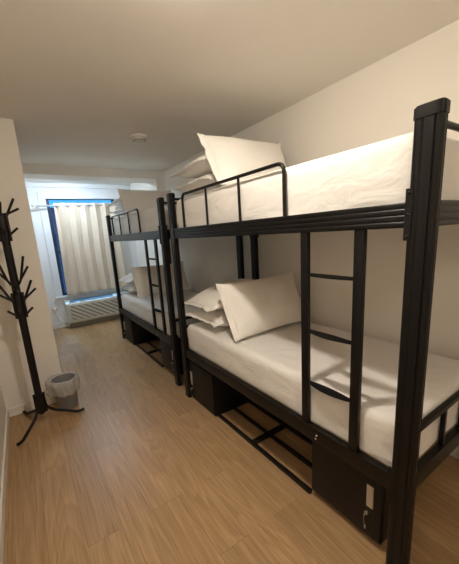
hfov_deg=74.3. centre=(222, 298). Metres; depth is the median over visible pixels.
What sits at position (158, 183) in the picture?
wall
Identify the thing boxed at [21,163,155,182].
wall header
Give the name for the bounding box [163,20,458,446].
wall
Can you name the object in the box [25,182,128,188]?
trim
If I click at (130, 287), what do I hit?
pillow
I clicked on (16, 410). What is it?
baseboard
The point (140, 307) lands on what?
mattress
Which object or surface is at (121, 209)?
pillow
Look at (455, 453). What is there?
baseboard
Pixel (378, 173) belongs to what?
mattress
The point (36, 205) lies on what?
curtain rod
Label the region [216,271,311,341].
pillow
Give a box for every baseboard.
[0,410,9,563]
[6,395,56,416]
[52,321,69,328]
[450,447,458,458]
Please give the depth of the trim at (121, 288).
5.86 m
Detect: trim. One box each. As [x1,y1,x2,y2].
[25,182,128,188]
[37,193,130,296]
[55,288,121,298]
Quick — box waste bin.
[50,373,77,408]
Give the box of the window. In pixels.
[45,199,113,295]
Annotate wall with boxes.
[0,386,5,491]
[26,187,138,323]
[129,171,171,266]
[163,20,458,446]
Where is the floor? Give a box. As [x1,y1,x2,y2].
[3,318,458,563]
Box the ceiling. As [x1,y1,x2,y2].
[0,0,458,184]
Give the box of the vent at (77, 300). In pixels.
[69,294,112,302]
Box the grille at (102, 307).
[69,298,121,320]
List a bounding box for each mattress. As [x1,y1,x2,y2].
[111,204,177,234]
[121,290,200,337]
[176,132,458,227]
[188,321,458,466]
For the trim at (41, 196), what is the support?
attached to the wall at (32, 192)
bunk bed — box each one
[105,197,244,385]
[166,97,458,563]
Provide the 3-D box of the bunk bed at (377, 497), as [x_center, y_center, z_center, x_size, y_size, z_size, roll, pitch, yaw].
[0.550,0.093,2.251,0.989,1.935,2.125,-12,15,-32]
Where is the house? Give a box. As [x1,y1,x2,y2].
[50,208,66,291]
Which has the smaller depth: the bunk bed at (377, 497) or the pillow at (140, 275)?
the bunk bed at (377, 497)
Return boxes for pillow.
[107,196,122,206]
[109,207,125,215]
[117,188,170,214]
[119,273,133,282]
[121,282,136,291]
[130,261,191,297]
[170,155,212,177]
[172,173,224,194]
[184,279,252,311]
[185,308,228,327]
[197,133,286,184]
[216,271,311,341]
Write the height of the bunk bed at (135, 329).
1.935 m
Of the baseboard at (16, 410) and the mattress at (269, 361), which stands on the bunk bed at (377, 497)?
the mattress at (269, 361)
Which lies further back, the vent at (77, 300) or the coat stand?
the vent at (77, 300)
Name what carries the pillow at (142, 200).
on the mattress at (149, 221)
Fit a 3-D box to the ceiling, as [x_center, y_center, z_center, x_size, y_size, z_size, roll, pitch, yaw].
[-0.734,-1.605,2.386,2.760,0.100,7.760,-12,15,-32]
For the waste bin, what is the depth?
2.90 m
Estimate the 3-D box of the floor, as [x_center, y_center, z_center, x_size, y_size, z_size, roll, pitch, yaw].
[-0.561,1.053,2.966,2.760,0.100,7.760,-12,15,-32]
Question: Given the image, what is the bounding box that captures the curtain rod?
[31,204,108,208]
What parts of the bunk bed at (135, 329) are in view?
post, guard rail, door, rail, rail, frame, door, post, post, post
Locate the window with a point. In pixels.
(47, 200)
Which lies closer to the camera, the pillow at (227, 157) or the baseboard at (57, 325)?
the pillow at (227, 157)
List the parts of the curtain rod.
rod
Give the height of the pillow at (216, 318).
0.168 m
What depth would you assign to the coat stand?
2.49 m
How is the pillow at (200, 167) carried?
on the pillow at (207, 179)
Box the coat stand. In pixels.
[0,198,84,445]
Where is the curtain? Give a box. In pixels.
[53,203,128,295]
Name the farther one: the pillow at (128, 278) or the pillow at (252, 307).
the pillow at (128, 278)
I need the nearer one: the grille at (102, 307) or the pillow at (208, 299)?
the pillow at (208, 299)
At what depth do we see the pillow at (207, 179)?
2.39 m
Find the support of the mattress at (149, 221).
on the bunk bed at (135, 329)
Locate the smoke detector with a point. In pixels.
(137, 137)
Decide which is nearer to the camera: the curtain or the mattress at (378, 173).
the mattress at (378, 173)
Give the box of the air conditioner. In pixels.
[55,290,131,327]
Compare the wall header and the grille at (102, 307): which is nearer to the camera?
the wall header
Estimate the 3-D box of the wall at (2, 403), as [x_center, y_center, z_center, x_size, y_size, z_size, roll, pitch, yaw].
[-0.884,0.177,0.669,0.120,2.626,4.600,-12,15,-32]
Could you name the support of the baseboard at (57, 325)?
attached to the wall at (32, 192)
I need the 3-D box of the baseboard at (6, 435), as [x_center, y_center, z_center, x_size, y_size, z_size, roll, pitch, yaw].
[-0.772,1.399,1.010,0.014,0.085,4.486,-12,15,-32]
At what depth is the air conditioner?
5.83 m
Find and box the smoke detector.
[130,133,146,142]
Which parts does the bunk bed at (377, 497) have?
post, door, guard rail, post, frame, rail, rail, door, handle, post, rail, rail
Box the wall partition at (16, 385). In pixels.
[0,118,60,408]
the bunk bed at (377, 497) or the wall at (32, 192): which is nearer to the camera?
the bunk bed at (377, 497)
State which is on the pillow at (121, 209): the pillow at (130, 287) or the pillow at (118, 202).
the pillow at (118, 202)

